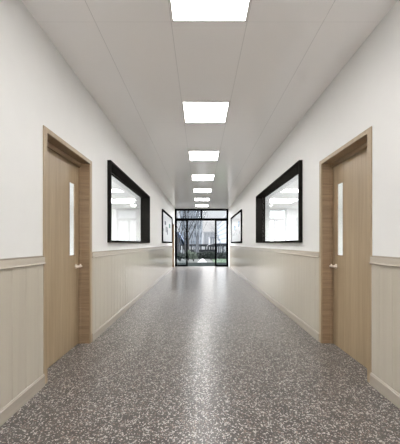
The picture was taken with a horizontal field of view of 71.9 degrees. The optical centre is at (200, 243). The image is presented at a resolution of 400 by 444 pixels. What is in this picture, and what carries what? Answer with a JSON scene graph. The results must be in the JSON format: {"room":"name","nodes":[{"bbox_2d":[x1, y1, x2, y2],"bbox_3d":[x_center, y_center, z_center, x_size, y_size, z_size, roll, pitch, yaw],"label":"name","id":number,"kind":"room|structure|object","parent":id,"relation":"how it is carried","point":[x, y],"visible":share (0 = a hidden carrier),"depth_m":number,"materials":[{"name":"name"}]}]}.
{"room":"school corridor","nodes":[
{"label":"school corridor","id":0,"kind":"room"},
{"bbox_2d":[0,0,174,266],"bbox_3d":[-1.380,-0.292,6.425,0.180,2.915,15.250,0,0,0],"label":"wall","id":1,"kind":"structure","parent":0,"point":[38,87],"depth_m":2.21,"materials":[{"name":"paint"}]},
{"bbox_2d":[0,264,42,408],"bbox_3d":[-1.286,0.617,0.530,0.008,0.917,3.452,0,0,0],"label":"wainscot","id":2,"kind":"structure","parent":1,"relation":"attached to","point":[21,288],"depth_m":1.97,"materials":[{"name":"laminate"}]},
{"bbox_2d":[0,374,44,426],"bbox_3d":[-1.280,1.115,0.530,0.019,0.100,3.460,0,0,0],"label":"baseboard","id":3,"kind":"structure","parent":1,"relation":"attached to","point":[20,400],"depth_m":1.96,"materials":[{"name":"laminate"}]},
{"bbox_2d":[0,256,45,269],"bbox_3d":[-1.278,0.134,0.530,0.024,0.069,3.468,0,0,0],"label":"chair rail","id":4,"kind":"object","parent":1,"relation":"attached to","point":[7,263],"visible":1,"depth_m":1.97,"materials":[{"name":"laminate"}]},
{"bbox_2d":[43,125,91,383],"bbox_3d":[-1.375,0.098,2.765,0.189,2.135,1.010,0,0,0],"label":"door","id":5,"kind":"structure","parent":1,"relation":"in","point":[67,278],"depth_m":2.86,"materials":[{"name":"brown wood"}]},
{"bbox_2d":[107,160,149,242],"bbox_3d":[-1.355,-0.588,5.325,0.230,1.145,2.990,0,0,0],"label":"window","id":6,"kind":"structure","parent":1,"relation":"in","point":[113,170],"depth_m":4.95,"materials":[{"name":"black metal"}]},
{"bbox_2d":[92,247,171,332],"bbox_3d":[-1.286,0.617,7.925,0.008,0.917,9.302,0,0,0],"label":"wainscot","id":7,"kind":"structure","parent":1,"relation":"attached to","point":[117,279],"depth_m":4.49,"materials":[{"name":"laminate"}]},
{"bbox_2d":[92,267,171,341],"bbox_3d":[-1.280,1.115,7.925,0.019,0.100,9.310,0,0,0],"label":"baseboard","id":8,"kind":"structure","parent":1,"relation":"attached to","point":[107,324],"depth_m":4.45,"materials":[{"name":"laminate"}]},
{"bbox_2d":[92,246,171,257],"bbox_3d":[-1.278,0.134,7.925,0.024,0.069,9.318,0,0,0],"label":"chair rail","id":9,"kind":"object","parent":1,"relation":"attached to","point":[123,251],"visible":1,"depth_m":4.46,"materials":[{"name":"laminate"}]},
{"bbox_2d":[162,209,172,242],"bbox_3d":[-1.267,-0.588,10.820,0.044,1.145,3.200,0,0,0],"label":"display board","id":10,"kind":"object","parent":1,"relation":"attached to","point":[167,220],"visible":0.98,"depth_m":10.48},
{"bbox_2d":[172,223,173,266],"bbox_3d":[-1.375,0.098,13.080,0.189,2.135,1.000,0,0,0],"label":"door","id":11,"kind":"structure","parent":1,"relation":"in","point":[173,223],"depth_m":13.52,"materials":[{"name":"brown wood"}]},
{"bbox_2d":[175,209,227,266],"bbox_3d":[0.065,-0.291,14.000,2.706,2.913,0.100,0,0,0],"label":"door","id":12,"kind":"structure","parent":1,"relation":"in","point":[176,210],"depth_m":13.95,"materials":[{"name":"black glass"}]},
{"bbox_2d":[70,209,140,254],"bbox_3d":[-4.470,-0.292,13.975,6.000,2.915,0.150,0,0,0],"label":"wall","id":13,"kind":"structure","parent":0,"point":[126,223],"depth_m":13.90,"materials":[{"name":"paint"}]},
{"bbox_2d":[70,176,140,208],"bbox_3d":[-4.470,-1.800,6.425,6.000,0.100,15.250,0,0,0],"label":"ceiling","id":14,"kind":"structure","parent":0,"point":[119,190],"depth_m":10.28,"materials":[{"name":"paint"}]},
{"bbox_2d":[112,199,133,202],"bbox_3d":[-3.290,-1.746,11.400,0.924,0.006,0.924,0,0,0],"label":"recessed light","id":15,"kind":"object","parent":14,"relation":"in","point":[113,200],"visible":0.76,"depth_m":11.47,"materials":[{"name":"white plastic"}]},
{"bbox_2d":[0,266,399,443],"bbox_3d":[0.065,1.225,6.350,3.068,0.120,15.400,0,0,0],"label":"floor","id":16,"kind":"structure","parent":0,"point":[203,356],"depth_m":2.31,"materials":[{"name":"stone"}]},
{"bbox_2d":[21,0,396,208],"bbox_3d":[0.065,-1.810,6.425,2.710,0.120,15.250,0,0,0],"label":"ceiling","id":17,"kind":"structure","parent":0,"point":[139,65],"depth_m":2.76,"materials":[{"name":"white paint"}]},
{"bbox_2d":[193,189,210,191],"bbox_3d":[0.070,-1.746,9.140,0.582,0.006,0.582,0,0,0],"label":"recessed light","id":18,"kind":"object","parent":17,"relation":"in","point":[195,190],"visible":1,"depth_m":9.09,"materials":[{"name":"white plastic"}]},
{"bbox_2d":[195,198,209,200],"bbox_3d":[0.070,-1.746,10.955,0.582,0.006,0.582,0,0,0],"label":"recessed light","id":19,"kind":"object","parent":17,"relation":"in","point":[196,199],"visible":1,"depth_m":10.95,"materials":[{"name":"white plastic"}]},
{"bbox_2d":[192,175,213,179],"bbox_3d":[0.070,-1.746,7.325,0.582,0.006,0.582,0,0,0],"label":"recessed light","id":20,"kind":"object","parent":17,"relation":"in","point":[194,177],"visible":1,"depth_m":7.30,"materials":[{"name":"white plastic"}]},
{"bbox_2d":[189,151,218,160],"bbox_3d":[0.070,-1.746,5.510,0.582,0.006,0.582,0,0,0],"label":"recessed light","id":21,"kind":"object","parent":17,"relation":"in","point":[193,155],"visible":1,"depth_m":5.47,"materials":[{"name":"white plastic"}]},
{"bbox_2d":[182,102,229,122],"bbox_3d":[0.070,-1.746,3.695,0.582,0.006,0.582,0,0,0],"label":"recessed light","id":22,"kind":"object","parent":17,"relation":"in","point":[194,112],"visible":1,"depth_m":3.68,"materials":[{"name":"white plastic"}]},
{"bbox_2d":[169,0,250,21],"bbox_3d":[0.070,-1.746,1.880,0.582,0.006,0.582,0,0,0],"label":"recessed light","id":23,"kind":"object","parent":17,"relation":"in","point":[181,10],"visible":1,"depth_m":2.07,"materials":[{"name":"white plastic"}]},
{"bbox_2d":[265,209,342,254],"bbox_3d":[4.600,-0.292,13.975,6.000,2.915,0.150,0,0,0],"label":"wall","id":24,"kind":"structure","parent":0,"point":[280,224],"depth_m":13.90,"materials":[{"name":"paint"}]},
{"bbox_2d":[265,175,342,208],"bbox_3d":[4.600,-1.800,6.425,6.000,0.100,15.250,0,0,0],"label":"ceiling","id":25,"kind":"structure","parent":0,"point":[289,190],"depth_m":10.28,"materials":[{"name":"paint"}]},
{"bbox_2d":[270,199,297,202],"bbox_3d":[3.420,-1.746,11.400,0.924,0.006,0.924,0,0,0],"label":"recessed light","id":26,"kind":"object","parent":25,"relation":"in","point":[275,200],"visible":0.96,"depth_m":11.20,"materials":[{"name":"white plastic"}]},
{"bbox_2d":[270,200,295,202],"bbox_3d":[3.420,-1.747,11.400,0.900,0.004,0.900,0,0,0],"label":"diffuser","id":27,"kind":"object","parent":26,"relation":"attached to","point":[274,201],"depth_m":11.47,"materials":[{"name":"white plastic"}]},
{"bbox_2d":[228,0,399,266],"bbox_3d":[1.510,-0.292,6.425,0.180,2.915,15.250,0,0,0],"label":"wall","id":28,"kind":"structure","parent":0,"point":[365,93],"depth_m":2.49,"materials":[{"name":"paint"}]},
{"bbox_2d":[231,209,241,242],"bbox_3d":[1.397,-0.588,10.950,0.044,1.145,3.200,0,0,0],"label":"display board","id":29,"kind":"object","parent":28,"relation":"attached to","point":[236,220],"visible":0.99,"depth_m":10.48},
{"bbox_2d":[229,266,318,341],"bbox_3d":[1.411,1.115,8.262,0.019,0.100,9.975,0,0,0],"label":"baseboard","id":30,"kind":"structure","parent":28,"relation":"attached to","point":[302,324],"depth_m":4.49,"materials":[{"name":"laminate"}]},
{"bbox_2d":[230,247,318,332],"bbox_3d":[1.416,0.617,8.262,0.008,0.917,9.967,0,0,0],"label":"wainscot","id":31,"kind":"structure","parent":28,"relation":"attached to","point":[291,280],"depth_m":4.52,"materials":[{"name":"laminate"}]},
{"bbox_2d":[230,246,318,257],"bbox_3d":[1.408,0.134,8.262,0.024,0.069,9.983,0,0,0],"label":"chair rail","id":32,"kind":"object","parent":28,"relation":"attached to","point":[293,252],"visible":1,"depth_m":4.48,"materials":[{"name":"laminate"}]},
{"bbox_2d":[256,160,302,242],"bbox_3d":[1.485,-0.588,5.325,0.230,1.145,2.990,0,0,0],"label":"window","id":33,"kind":"structure","parent":28,"relation":"in","point":[297,168],"depth_m":4.95,"materials":[{"name":"black metal"}]},
{"bbox_2d":[319,126,371,382],"bbox_3d":[1.506,0.098,2.777,0.189,2.135,0.995,0,0,0],"label":"door","id":34,"kind":"structure","parent":28,"relation":"in","point":[345,280],"depth_m":2.86,"materials":[{"name":"brown wood"}]},
{"bbox_2d":[369,255,399,266],"bbox_3d":[1.408,0.134,0.540,0.024,0.069,3.488,0,0,0],"label":"chair rail","id":35,"kind":"object","parent":28,"relation":"attached to","point":[377,260],"visible":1,"depth_m":2.09,"materials":[{"name":"laminate"}]},
{"bbox_2d":[370,372,399,408],"bbox_3d":[1.411,1.115,0.540,0.019,0.100,3.480,0,0,0],"label":"baseboard","id":36,"kind":"structure","parent":28,"relation":"attached to","point":[393,396],"depth_m":2.09,"materials":[{"name":"laminate"}]},
{"bbox_2d":[372,264,399,393],"bbox_3d":[1.416,0.617,0.540,0.008,0.917,3.472,0,0,0],"label":"wainscot","id":37,"kind":"structure","parent":28,"relation":"attached to","point":[385,279],"depth_m":2.09,"materials":[{"name":"laminate"}]},
{"label":"outside","id":38,"kind":"structure","parent":0,"visible":0},
{"bbox_2d":[177,246,225,262],"bbox_3d":[0.000,2.220,217.025,520.000,2.090,405.950,0,0,0],"label":"ground","id":39,"kind":"structure","parent":38,"point":[182,260],"depth_m":18.02,"materials":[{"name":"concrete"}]},
{"bbox_2d":[177,232,183,253],"bbox_3d":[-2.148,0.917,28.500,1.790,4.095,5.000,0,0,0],"label":"house","id":40,"kind":"structure","parent":39,"relation":"on","point":[181,237],"depth_m":26.30,"materials":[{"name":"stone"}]},
{"bbox_2d":[177,252,185,260],"bbox_3d":[-1.363,0.891,18.507,0.871,0.645,0.914,0,0,0],"label":"shrub","id":41,"kind":"object","parent":39,"relation":"on","point":[180,255],"visible":0.8,"depth_m":18.29,"materials":[{"name":"green plant"}]},
{"bbox_2d":[177,211,189,259],"bbox_3d":[-1.818,-1.590,19.672,3.842,5.648,3.649,0,0,-15],"label":"bare tree","id":42,"kind":"object","parent":39,"relation":"on","point":[178,240],"visible":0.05,"depth_m":19.46,"materials":[{"name":"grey plant"}]},
{"bbox_2d":[177,211,194,236],"bbox_3d":[-2.957,-2.372,38.673,7.666,10.812,6.900,0,0,-32],"label":"bare tree","id":43,"kind":"object","parent":39,"relation":"on","point":[177,211],"visible":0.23,"depth_m":38.92,"materials":[{"name":"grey plant"}]},
{"bbox_2d":[177,211,197,253],"bbox_3d":[-1.630,-2.861,24.507,4.941,10.180,5.770,0,0,5],"label":"bare tree","id":44,"kind":"object","parent":39,"relation":"on","point":[184,238],"visible":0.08,"depth_m":23.86,"materials":[{"name":"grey plant"}]},
{"bbox_2d":[180,211,201,246],"bbox_3d":[-3.279,-19.335,106.900,8.752,44.600,14.800,0,0,0],"label":"tower block","id":45,"kind":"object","parent":39,"relation":"on","point":[181,212],"visible":0.11,"depth_m":99.93,"materials":[{"name":"grey concrete"}]},
{"bbox_2d":[179,211,202,258],"bbox_3d":[-0.946,-3.037,19.904,2.972,8.529,4.827,0,0,-11],"label":"bare tree","id":46,"kind":"object","parent":39,"relation":"on","point":[179,211],"visible":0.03,"depth_m":20.50,"materials":[{"name":"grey plant"}]},
{"bbox_2d":[189,252,197,260],"bbox_3d":[-0.449,0.862,18.203,0.599,0.697,0.621,0,0,0],"label":"shrub","id":47,"kind":"object","parent":39,"relation":"on","point":[193,255],"visible":0.99,"depth_m":18.04,"materials":[{"name":"green plant"}]},
{"bbox_2d":[182,211,204,252],"bbox_3d":[-0.396,-2.321,26.358,4.550,10.290,5.858,0,0,-31],"label":"bare tree","id":48,"kind":"object","parent":39,"relation":"on","point":[198,214],"visible":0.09,"depth_m":26.43,"materials":[{"name":"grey plant"}]},
{"bbox_2d":[190,211,207,255],"bbox_3d":[-0.281,-3.644,32.586,3.956,13.361,5.449,0,0,-4],"label":"bare tree","id":49,"kind":"object","parent":39,"relation":"on","point":[198,246],"visible":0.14,"depth_m":32.31,"materials":[{"name":"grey plant"}]},
{"bbox_2d":[196,251,201,258],"bbox_3d":[-0.083,1.161,22.494,1.115,1.081,1.098,0,0,-22],"label":"shrub","id":50,"kind":"object","parent":39,"relation":"on","point":[200,252],"visible":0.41,"depth_m":22.24,"materials":[{"name":"green plant"}]},
{"bbox_2d":[177,263,225,265],"bbox_3d":[0.000,1.169,15.475,3.500,0.009,2.850,0,0,0],"label":"terrace","id":51,"kind":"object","parent":39,"relation":"on","point":[189,264],"visible":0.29,"depth_m":15.31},
{"bbox_2d":[189,244,214,258],"bbox_3d":[0.192,1.543,48.050,5.424,2.843,0.500,0,0,0],"label":"fence","id":52,"kind":"object","parent":39,"relation":"on","point":[200,245],"visible":0.21,"depth_m":48.01,"materials":[{"name":"black metal"}]},
{"bbox_2d":[200,251,209,258],"bbox_3d":[0.516,0.983,21.506,1.015,0.841,0.995,0,0,34],"label":"shrub","id":53,"kind":"object","parent":39,"relation":"on","point":[204,252],"visible":0.47,"depth_m":21.32,"materials":[{"name":"green plant"}]},
{"bbox_2d":[190,247,225,251],"bbox_3d":[1.639,1.812,52.150,10.174,2.306,0.300,0,0,0],"label":"wall","id":54,"kind":"structure","parent":39,"relation":"on","point":[190,247],"depth_m":51.99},
{"bbox_2d":[203,232,214,243],"bbox_3d":[10.380,-4.943,309.900,14.856,15.815,20.200,0,0,0],"label":"apartment block","id":55,"kind":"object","parent":39,"relation":"on","point":[206,235],"visible":0.44,"depth_m":300.01,"materials":[{"name":"grey concrete"}]},
{"bbox_2d":[205,250,214,259],"bbox_3d":[0.776,0.854,19.892,0.842,0.717,0.829,0,0,0],"label":"shrub","id":56,"kind":"object","parent":39,"relation":"on","point":[211,254],"visible":0.98,"depth_m":19.70,"materials":[{"name":"green plant"}]},
{"bbox_2d":[209,237,214,243],"bbox_3d":[10.609,-1.301,248.900,5.617,8.532,18.200,0,0,0],"label":"apartment block","id":57,"kind":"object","parent":39,"relation":"on","point":[211,239],"visible":0.66,"depth_m":240.01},
{"bbox_2d":[207,243,225,258],"bbox_3d":[2.855,1.475,42.500,3.478,2.980,5.000,0,0,0],"label":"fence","id":58,"kind":"object","parent":39,"relation":"on","point":[213,244],"visible":0.33,"depth_m":40.00,"materials":[{"name":"black metal"}]},
{"bbox_2d":[209,222,225,255],"bbox_3d":[2.505,0.065,26.616,4.381,5.912,2.652,0,0,-32],"label":"bare tree","id":59,"kind":"object","parent":39,"relation":"on","point":[221,222],"visible":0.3,"depth_m":26.49,"materials":[{"name":"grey plant"}]},
{"bbox_2d":[212,259,225,261],"bbox_3d":[2.524,1.135,18.750,3.405,0.080,3.342,0,0,0],"label":"lawn","id":60,"kind":"structure","parent":39,"relation":"on","point":[218,260],"depth_m":18.53,"materials":[{"name":"green plant"}]},
{"bbox_2d":[217,216,225,242],"bbox_3d":[19.800,-4.893,145.800,16.400,15.715,92.400,0,0,0],"label":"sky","id":61,"kind":"structure","parent":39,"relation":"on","point":[222,234],"depth_m":149.17,"materials":[{"name":"white"}]},
{"bbox_2d":[217,252,225,258],"bbox_3d":[1.911,1.066,21.997,1.298,0.877,1.375,0,0,0],"label":"shrub","id":62,"kind":"object","parent":39,"relation":"on","point":[221,255],"visible":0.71,"depth_m":21.66,"materials":[{"name":"green plant"}]}
]}

